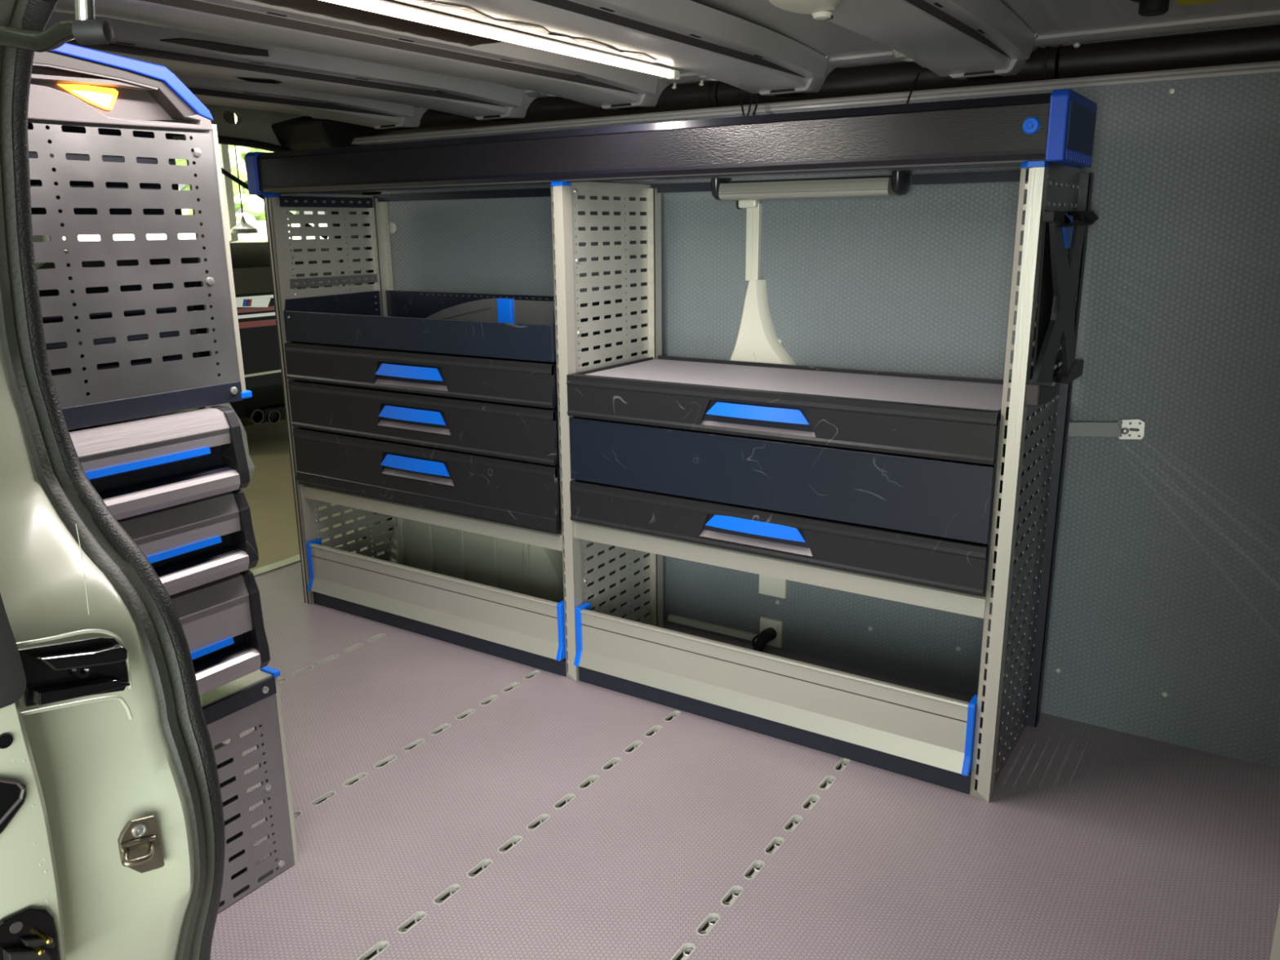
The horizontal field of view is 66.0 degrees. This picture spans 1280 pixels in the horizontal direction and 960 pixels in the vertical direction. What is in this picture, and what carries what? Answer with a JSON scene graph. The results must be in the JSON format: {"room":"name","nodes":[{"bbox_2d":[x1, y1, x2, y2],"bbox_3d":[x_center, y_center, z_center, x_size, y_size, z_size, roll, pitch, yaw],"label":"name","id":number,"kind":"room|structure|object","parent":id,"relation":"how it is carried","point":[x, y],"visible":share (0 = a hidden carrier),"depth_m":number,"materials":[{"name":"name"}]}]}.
{"room":"vehicle interior","nodes":[
{"label":"vehicle interior","id":0,"kind":"room"},
{"bbox_2d":[32,235,43,267],"bbox_3d":[-6.260,-2.546,6.805,0.100,4.720,16.000,9,17,32],"label":"wall","id":1,"kind":"structure","parent":0,"point":[37,238],"depth_m":8.51,"materials":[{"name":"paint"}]},
{"bbox_2d":[42,143,238,241],"bbox_3d":[-4.172,-2.951,9.885,0.060,1.863,3.651,9,17,32],"label":"window","id":2,"kind":"structure","parent":1,"relation":"in","point":[224,148],"depth_m":9.90,"materials":[{"name":"white"}]},
{"bbox_2d":[158,103,389,551],"bbox_3d":[-1.412,-0.244,2.478,0.020,1.520,1.970,9,17,32],"label":"wall","id":3,"kind":"structure","parent":0,"point":[251,124],"depth_m":2.79,"materials":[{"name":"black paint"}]},
{"bbox_2d":[223,111,235,124],"bbox_3d":[-1.183,-1.012,2.761,0.010,0.080,0.100,9,17,32],"label":"trim","id":4,"kind":"structure","parent":3,"relation":"attached to","point":[228,117],"depth_m":2.78,"materials":[{"name":"black plastic"}]},
{"bbox_2d":[204,402,254,481],"bbox_3d":[-1.163,-0.108,2.793,0.120,0.264,0.137,9,17,32],"label":"bag","id":5,"kind":"object","parent":3,"relation":"hanging from","point":[251,465],"visible":0.04,"depth_m":2.79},
{"bbox_2d":[177,139,328,239],"bbox_3d":[-1.139,-0.849,2.822,0.014,0.320,0.571,9,17,32],"label":"strut","id":6,"kind":"object","parent":3,"relation":"attached to","point":[224,171],"visible":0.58,"depth_m":2.81,"materials":[{"name":"black metal"}]},
{"bbox_2d":[173,135,371,539],"bbox_3d":[-1.349,-0.242,2.533,0.022,1.280,1.605,9,17,32],"label":"seal","id":7,"kind":"object","parent":3,"relation":"attached to","point":[222,140],"visible":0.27,"depth_m":2.78,"materials":[{"name":"black rubber"}]},
{"bbox_2d":[250,537,363,577],"bbox_3d":[-1.369,0.371,2.686,0.050,0.024,1.550,9,17,32],"label":"trim","id":8,"kind":"structure","parent":3,"relation":"attached to","point":[285,562],"depth_m":3.05,"materials":[{"name":"metal"}]},
{"bbox_2d":[271,115,370,151],"bbox_3d":[-0.886,-0.996,2.914,0.210,0.164,0.326,9,17,32],"label":"trim","id":9,"kind":"structure","parent":3,"relation":"attached to","point":[304,132],"depth_m":2.79,"materials":[{"name":"black plastic"}]},
{"bbox_2d":[362,191,393,541],"bbox_3d":[0.359,-0.324,2.470,2.980,1.500,0.020,9,17,32],"label":"trim","id":10,"kind":"structure","parent":3,"relation":"attached to","point":[366,193],"depth_m":3.16,"materials":[{"name":"black"}]},
{"bbox_2d":[524,0,1279,97],"bbox_3d":[-0.150,-0.755,1.560,2.980,0.044,1.575,9,17,32],"label":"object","id":11,"kind":"structure","parent":3,"relation":"attached to","point":[1117,10],"depth_m":1.72,"materials":[{"name":"paint"}]},
{"bbox_2d":[1269,902,1279,959],"bbox_3d":[-0.630,0.100,0.928,3.060,1.470,0.100,9,17,32],"label":"trim","id":12,"kind":"structure","parent":3,"relation":"attached to","point":[1275,951],"depth_m":0.40,"materials":[{"name":"white paint"}]},
{"bbox_2d":[240,418,361,673],"bbox_3d":[-3.004,0.551,4.208,17.000,0.050,14.000,9,17,32],"label":"floor","id":13,"kind":"structure","parent":0,"point":[269,494],"depth_m":5.81,"materials":[{"name":"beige concrete"}]},
{"bbox_2d":[35,240,338,426],"bbox_3d":[-3.929,-1.246,8.204,4.162,1.455,1.900,9,17,32],"label":"parked car","id":14,"kind":"object","parent":13,"relation":"on","point":[251,262],"visible":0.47,"depth_m":6.67,"materials":[{"name":"black paint"}]},
{"bbox_2d":[236,305,275,312],"bbox_3d":[-2.219,-1.267,7.050,0.045,0.028,1.700,9,17,32],"label":"tail light","id":15,"kind":"object","parent":14,"relation":"on","point":[240,308],"depth_m":6.55,"materials":[{"name":"red plastic"}]},
{"bbox_2d":[238,318,276,328],"bbox_3d":[-2.218,-1.175,7.074,0.045,0.040,1.700,9,17,32],"label":"tail light","id":16,"kind":"object","parent":14,"relation":"attached to","point":[242,322],"depth_m":6.59,"materials":[{"name":"red plastic"}]},
{"bbox_2d":[260,405,285,423],"bbox_3d":[-2.331,-0.587,7.306,0.360,0.098,1.300,9,17,32],"label":"exhaust pipe","id":17,"kind":"object","parent":14,"relation":"attached to","point":[270,414],"depth_m":6.75,"materials":[{"name":"black metal"}]},
{"bbox_2d":[209,546,1279,959],"bbox_3d":[-0.205,0.584,1.794,2.980,0.008,1.720,9,17,32],"label":"floor","id":18,"kind":"structure","parent":0,"point":[1090,842],"depth_m":1.68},
{"bbox_2d":[27,116,298,912],"bbox_3d":[-1.075,0.050,1.592,1.079,1.146,0.368,9,17,32],"label":"rack","id":19,"kind":"object","parent":18,"relation":"on","point":[123,345],"visible":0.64,"depth_m":1.32,"materials":[{"name":"metal"}]},
{"bbox_2d":[27,43,213,130],"bbox_3d":[-0.675,-0.478,1.204,0.050,0.092,0.302,9,17,32],"label":"end cap","id":20,"kind":"object","parent":19,"relation":"on","point":[149,91],"visible":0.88,"depth_m":1.21,"materials":[{"name":"grey plastic"}]},
{"bbox_2d":[57,84,118,109],"bbox_3d":[-0.677,-0.472,1.212,0.004,0.026,0.074,9,17,32],"label":"lamp","id":21,"kind":"object","parent":20,"relation":"attached to","point":[104,98],"visible":1,"depth_m":1.22,"materials":[{"name":"orange"}]},
{"bbox_2d":[31,74,153,91],"bbox_3d":[-0.688,-0.477,1.172,0.024,0.009,0.216,9,17,32],"label":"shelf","id":22,"kind":"object","parent":20,"relation":"attached to","point":[39,82],"depth_m":1.20,"materials":[{"name":"grey metal"}]},
{"bbox_2d":[278,633,385,684],"bbox_3d":[-0.835,0.477,2.266,0.032,0.024,0.684,9,17,32],"label":"rail","id":23,"kind":"object","parent":18,"relation":"attached to","point":[376,637],"visible":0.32,"depth_m":2.40,"materials":[{"name":"silver metal"}]},
{"bbox_2d":[255,670,541,842],"bbox_3d":[-0.456,0.545,1.986,0.032,0.024,0.835,9,17,32],"label":"rail","id":24,"kind":"object","parent":18,"relation":"attached to","point":[387,760],"visible":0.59,"depth_m":1.99,"materials":[{"name":"silver metal"}]},
{"bbox_2d":[388,516,593,602],"bbox_3d":[-0.463,0.169,2.797,0.714,0.340,0.138,9,17,32],"label":"wheel arch","id":25,"kind":"object","parent":18,"relation":"on","point":[537,571],"visible":0.42,"depth_m":2.72,"materials":[{"name":"white paint"}]},
{"bbox_2d":[357,710,680,959],"bbox_3d":[-0.178,0.609,1.724,0.032,0.024,0.986,9,17,32],"label":"rail","id":26,"kind":"object","parent":18,"relation":"attached to","point":[380,946],"visible":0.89,"depth_m":1.66,"materials":[{"name":"silver metal"}]},
{"bbox_2d":[262,160,1093,802],"bbox_3d":[-0.060,-0.112,2.268,1.882,1.100,0.374,9,17,32],"label":"shelving rack","id":27,"kind":"object","parent":18,"relation":"on","point":[566,255],"visible":0.56,"depth_m":2.08,"materials":[{"name":"metal"}]},
{"bbox_2d":[306,537,565,661],"bbox_3d":[-0.476,0.264,2.574,0.875,0.136,0.273,9,17,32],"label":"flap","id":28,"kind":"object","parent":27,"relation":"in","point":[526,623],"visible":0.87,"depth_m":2.44,"materials":[{"name":"metal"}]},
{"bbox_2d":[284,341,637,534],"bbox_3d":[-0.459,-0.153,2.502,0.874,0.380,0.362,9,17,32],"label":"drawer unit","id":29,"kind":"object","parent":27,"relation":"on","point":[474,437],"visible":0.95,"depth_m":2.33,"materials":[{"name":"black metal"}]},
{"bbox_2d":[283,290,641,362],"bbox_3d":[-0.458,-0.395,2.447,0.874,0.109,0.349,9,17,32],"label":"tray","id":30,"kind":"object","parent":29,"relation":"on","point":[350,319],"visible":0.67,"depth_m":2.37,"materials":[{"name":"blue metal"}]},
{"bbox_2d":[426,297,587,325],"bbox_3d":[-0.337,-0.378,2.353,0.542,0.111,0.016,9,17,32],"label":"divider","id":31,"kind":"object","parent":30,"relation":"in","point":[504,310],"visible":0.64,"depth_m":2.33,"materials":[{"name":"grey plastic"}]},
{"bbox_2d":[244,88,1097,195],"bbox_3d":[-0.113,-0.668,2.045,1.916,0.101,0.243,9,17,32],"label":"box","id":32,"kind":"object","parent":27,"relation":"on","point":[1058,126],"visible":0.98,"depth_m":1.75,"materials":[{"name":"black metal"}]},
{"bbox_2d":[573,602,983,776],"bbox_3d":[0.292,0.380,2.090,0.879,0.136,0.273,9,17,32],"label":"flap","id":33,"kind":"object","parent":27,"relation":"on","point":[934,730],"visible":0.92,"depth_m":1.95,"materials":[{"name":"metal"}]},
{"bbox_2d":[566,355,1040,596],"bbox_3d":[0.309,-0.046,2.015,0.878,0.325,0.363,9,17,32],"label":"drawer unit","id":34,"kind":"object","parent":27,"relation":"on","point":[889,475],"visible":0.88,"depth_m":1.86,"materials":[{"name":"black metal"}]},
{"bbox_2d":[1024,209,1098,406],"bbox_3d":[0.765,-0.317,1.746,0.033,0.310,0.532,9,17,32],"label":"holder","id":35,"kind":"object","parent":27,"relation":"attached to","point":[1059,268],"visible":0.97,"depth_m":1.62,"materials":[{"name":"black"}]},
{"bbox_2d":[670,757,850,959],"bbox_3d":[0.164,0.648,1.560,0.032,0.024,0.910,9,17,32],"label":"rail","id":36,"kind":"object","parent":18,"relation":"attached to","point":[706,926],"visible":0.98,"depth_m":1.60,"materials":[{"name":"silver metal"}]},
{"bbox_2d":[377,71,1279,769],"bbox_3d":[0.380,-0.177,2.227,2.650,1.257,0.006,9,17,32],"label":"wall","id":37,"kind":"structure","parent":0,"point":[1166,575],"depth_m":1.94,"materials":[{"name":"grey metal"}]},
{"bbox_2d":[667,613,759,641],"bbox_3d":[0.186,0.374,2.493,0.262,0.016,0.012,9,17,32],"label":"duct","id":38,"kind":"object","parent":37,"relation":"attached to","point":[673,618],"visible":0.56,"depth_m":2.49,"materials":[{"name":"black plastic"}]},
{"bbox_2d":[736,200,762,280],"bbox_3d":[0.243,-0.536,2.202,0.050,0.178,0.030,9,17,32],"label":"duct","id":39,"kind":"object","parent":37,"relation":"attached to","point":[753,213],"visible":0.86,"depth_m":2.19,"materials":[{"name":"beige plastic"}]},
{"bbox_2d":[729,279,795,364],"bbox_3d":[0.281,-0.330,2.227,0.198,0.239,0.036,9,17,32],"label":"cover","id":40,"kind":"object","parent":37,"relation":"attached to","point":[757,340],"visible":0.74,"depth_m":2.22,"materials":[{"name":"beige plastic"}]},
{"bbox_2d":[760,616,782,648],"bbox_3d":[0.319,0.372,2.402,0.058,0.068,0.013,9,17,32],"label":"wall socket","id":41,"kind":"object","parent":37,"relation":"attached to","point":[765,623],"visible":0.77,"depth_m":2.39,"materials":[{"name":"beige plastic"}]},
{"bbox_2d":[751,627,777,652],"bbox_3d":[0.299,0.391,2.379,0.066,0.058,0.039,-10,17,-32],"label":"plug","id":42,"kind":"object","parent":41,"relation":"attached to","point":[768,634],"visible":0.84,"depth_m":2.36,"materials":[{"name":"black plastic"}]},
{"bbox_2d":[759,574,786,598],"bbox_3d":[0.320,0.221,2.362,0.070,0.120,0.012,9,17,32],"label":"blank plate","id":43,"kind":"object","parent":37,"relation":"attached to","point":[768,585],"visible":0.44,"depth_m":2.36,"materials":[{"name":"beige plastic"}]},
{"bbox_2d":[711,170,912,200],"bbox_3d":[0.349,-0.616,2.056,0.439,0.052,0.077,9,17,32],"label":"lamp","id":44,"kind":"object","parent":37,"relation":"attached to","point":[899,184],"visible":0.88,"depth_m":2.02,"materials":[{"name":"metal"}]},
{"bbox_2d":[351,60,1279,145],"bbox_3d":[0.271,-0.813,2.156,2.920,0.020,0.054,9,17,32],"label":"trim","id":45,"kind":"structure","parent":37,"relation":"attached to","point":[1267,67],"depth_m":2.00,"materials":[{"name":"paint"}]},
{"bbox_2d":[366,22,1279,136],"bbox_3d":[0.331,-0.874,2.208,2.850,0.090,0.116,9,17,32],"label":"roof rail","id":46,"kind":"object","parent":37,"relation":"attached to","point":[1254,43],"visible":0.43,"depth_m":1.95,"materials":[{"name":"black metal"}]},
{"bbox_2d":[955,646,960,651],"bbox_3d":[0.697,0.370,2.155,0.012,0.011,0.004,9,17,32],"label":"screw","id":47,"kind":"object","parent":37,"relation":"attached to","point":[957,648],"visible":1,"depth_m":2.15,"materials":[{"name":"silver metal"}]},
{"bbox_2d":[1055,667,1061,673],"bbox_3d":[0.869,0.396,2.046,0.012,0.011,0.004,9,17,32],"label":"screw","id":48,"kind":"object","parent":37,"relation":"attached to","point":[1058,670],"visible":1,"depth_m":2.04,"materials":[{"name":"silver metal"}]},
{"bbox_2d":[1073,42,1079,48],"bbox_3d":[0.817,-0.817,1.841,0.013,0.018,0.013,9,17,32],"label":"stud","id":49,"kind":"object","parent":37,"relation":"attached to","point":[1076,45],"visible":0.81,"depth_m":1.84,"materials":[{"name":"beige plastic"}]},
{"bbox_2d":[1066,418,1144,439],"bbox_3d":[0.881,-0.098,1.891,0.157,0.049,0.021,5,15,20],"label":"wall bracket","id":50,"kind":"object","parent":37,"relation":"attached to","point":[1118,429],"visible":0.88,"depth_m":1.88,"materials":[{"name":"grey metal"}]},
{"bbox_2d":[1161,691,1168,697],"bbox_3d":[1.035,0.423,1.942,0.012,0.011,0.004,9,17,32],"label":"screw","id":51,"kind":"object","parent":37,"relation":"attached to","point":[1164,694],"visible":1,"depth_m":1.94,"materials":[{"name":"silver metal"}]},
{"bbox_2d":[1168,88,1175,94],"bbox_3d":[0.929,-0.679,1.720,0.012,0.011,0.004,9,17,32],"label":"screw","id":52,"kind":"object","parent":37,"relation":"attached to","point":[1171,91],"visible":1,"depth_m":1.72,"materials":[{"name":"silver metal"}]},
{"bbox_2d":[505,0,1279,89],"bbox_3d":[-0.197,-0.740,1.469,3.000,0.086,1.730,9,17,32],"label":"ceiling","id":53,"kind":"structure","parent":0,"point":[826,37],"depth_m":1.73,"materials":[{"name":"paint"}]},
{"bbox_2d":[44,11,537,121],"bbox_3d":[-0.768,-0.789,1.876,0.330,0.090,1.710,9,17,32],"label":"bow","id":54,"kind":"object","parent":53,"relation":"attached to","point":[180,51],"visible":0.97,"depth_m":1.99,"materials":[{"name":"paint"}]},
{"bbox_2d":[173,73,427,130],"bbox_3d":[-1.128,-0.844,2.104,0.230,0.090,1.710,9,17,32],"label":"bow","id":55,"kind":"object","parent":53,"relation":"attached to","point":[377,114],"visible":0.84,"depth_m":2.44,"materials":[{"name":"paint"}]},
{"bbox_2d":[53,0,670,111],"bbox_3d":[-0.474,-0.745,1.691,0.230,0.090,1.710,9,17,32],"label":"bow","id":56,"kind":"object","parent":53,"relation":"attached to","point":[548,73],"visible":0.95,"depth_m":1.69,"materials":[{"name":"paint"}]},
{"bbox_2d":[253,0,540,46],"bbox_3d":[-0.449,-0.668,1.349,0.213,0.001,0.870,9,17,32],"label":"ceiling light","id":57,"kind":"object","parent":53,"relation":"attached to","point":[316,6],"visible":0.46,"depth_m":1.53,"materials":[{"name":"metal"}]},
{"bbox_2d":[320,0,835,97],"bbox_3d":[-0.126,-0.692,1.471,0.230,0.090,1.710,9,17,32],"label":"bow","id":58,"kind":"object","parent":53,"relation":"attached to","point":[713,44],"depth_m":1.61,"materials":[{"name":"paint"}]},
{"bbox_2d":[737,93,757,115],"bbox_3d":[0.234,-0.799,2.101,0.035,0.067,0.133,-1,14,-1],"label":"cable","id":59,"kind":"object","parent":58,"relation":"hanging from","point":[739,94],"visible":0.84,"depth_m":2.09,"materials":[{"name":"black plastic"}]},
{"bbox_2d":[826,0,1039,80],"bbox_3d":[0.218,-0.640,1.254,0.230,0.090,1.710,9,17,32],"label":"bow","id":60,"kind":"object","parent":53,"relation":"attached to","point":[973,40],"visible":0.96,"depth_m":1.62,"materials":[{"name":"paint"}]},
{"bbox_2d":[768,0,839,19],"bbox_3d":[0.211,-0.620,1.279,0.076,0.023,0.170,9,17,32],"label":"ceiling lamp","id":61,"kind":"object","parent":60,"relation":"attached to","point":[819,9],"visible":1,"depth_m":1.28,"materials":[{"name":"beige plastic"}]},
{"bbox_2d":[906,72,919,103],"bbox_3d":[0.525,-0.753,1.899,0.008,0.079,0.144,5,16,22],"label":"cable","id":62,"kind":"object","parent":60,"relation":"hanging from","point":[918,73],"visible":0.88,"depth_m":1.91,"materials":[{"name":"black plastic"}]},
{"bbox_2d":[1129,0,1169,16],"bbox_3d":[0.788,-0.744,1.522,0.055,0.046,0.042,9,17,32],"label":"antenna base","id":63,"kind":"object","parent":53,"relation":"attached to","point":[1146,7],"visible":1,"depth_m":1.51,"materials":[{"name":"black plastic"}]},
{"bbox_2d":[1175,0,1223,5],"bbox_3d":[0.869,-0.747,1.530,0.062,0.001,0.064,9,17,32],"label":"sticker","id":64,"kind":"object","parent":53,"relation":"attached to","point":[1180,2],"visible":1,"depth_m":1.54,"materials":[{"name":"yellow"}]},
{"bbox_3d":[-4.276,-2.706,4.197,6.150,0.050,14.000,9,17,32],"label":"ceiling","id":65,"kind":"structure","parent":0,"visible":0},
{"bbox_2d":[230,145,257,234],"bbox_3d":[-3.934,-3.239,9.569,0.256,1.648,0.260,9,17,32],"label":"pendant lamp","id":66,"kind":"object","parent":65,"relation":"hanging from","point":[242,228],"depth_m":9.68,"materials":[{"name":"beige metal"}]},
{"bbox_3d":[-0.831,0.001,1.079,1.056,0.869,0.029,9,17,32],"label":"wall","id":67,"kind":"structure","parent":0,"visible":0},
{"bbox_2d":[0,593,66,959],"bbox_3d":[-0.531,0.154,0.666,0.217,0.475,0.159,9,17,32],"label":"sliding door","id":68,"kind":"structure","parent":67,"relation":"in","point":[32,926],"depth_m":0.68,"materials":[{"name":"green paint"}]},
{"bbox_2d":[17,636,129,706],"bbox_3d":[-0.401,0.138,0.704,0.016,0.058,0.072,9,17,32],"label":"door handle recess","id":69,"kind":"object","parent":68,"relation":"attached to","point":[68,670],"visible":1,"depth_m":0.70,"materials":[{"name":"black plastic"}]},
{"bbox_2d":[0,0,114,52],"bbox_3d":[-0.413,-0.305,0.654,0.196,0.045,0.021,9,17,32],"label":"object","id":70,"kind":"object","parent":67,"relation":"attached to","point":[84,28],"visible":1,"depth_m":0.62,"materials":[{"name":"grey metal"}]},
{"bbox_2d":[16,629,132,688],"bbox_3d":[-0.406,0.134,0.710,0.003,0.064,0.074,9,17,32],"label":"trim","id":71,"kind":"structure","parent":67,"relation":"attached to","point":[117,637],"depth_m":0.71,"materials":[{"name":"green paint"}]},
{"bbox_2d":[21,695,133,719],"bbox_3d":[-0.409,0.171,0.715,0.003,0.039,0.079,9,17,32],"label":"trim","id":72,"kind":"structure","parent":67,"relation":"attached to","point":[122,700],"depth_m":0.72,"materials":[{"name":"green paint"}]},
{"bbox_2d":[75,524,88,614],"bbox_3d":[-0.399,0.064,0.705,0.001,0.068,0.002,9,17,32],"label":"trim","id":73,"kind":"structure","parent":67,"relation":"attached to","point":[76,524],"depth_m":0.70,"materials":[{"name":"white paint"}]},
{"bbox_2d":[0,340,195,959],"bbox_3d":[-0.492,0.069,0.745,0.193,0.832,0.161,9,17,32],"label":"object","id":74,"kind":"structure","parent":67,"relation":"attached to","point":[100,769],"depth_m":0.78,"materials":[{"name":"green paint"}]},
{"bbox_2d":[0,0,225,959],"bbox_3d":[-0.451,0.057,0.833,0.211,0.880,0.044,9,17,32],"label":"seal","id":75,"kind":"object","parent":67,"relation":"attached to","point":[60,471],"visible":0.98,"depth_m":0.83,"materials":[{"name":"black rubber"}]},
{"bbox_2d":[117,814,164,873],"bbox_3d":[-0.386,0.290,0.765,0.023,0.052,0.039,9,17,32],"label":"latch","id":76,"kind":"object","parent":67,"relation":"in","point":[140,846],"depth_m":0.77,"materials":[{"name":"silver metal"}]},
{"label":"outside","id":77,"kind":"structure","parent":0,"visible":0},
{"bbox_2d":[62,220,328,241],"bbox_3d":[-6.309,-1.819,10.114,0.200,1.622,15.000,9,17,32],"label":"wall","id":78,"kind":"structure","parent":77,"point":[260,225],"depth_m":11.46,"materials":[{"name":"white"}]},
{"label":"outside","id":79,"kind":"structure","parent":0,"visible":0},
{"bbox_2d":[175,113,298,220],"bbox_3d":[-7.349,-3.219,11.557,2.137,3.493,9.104,9,17,32],"label":"hedge","id":80,"kind":"object","parent":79,"point":[252,204],"visible":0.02,"depth_m":13.36,"materials":[{"name":"green plant"}]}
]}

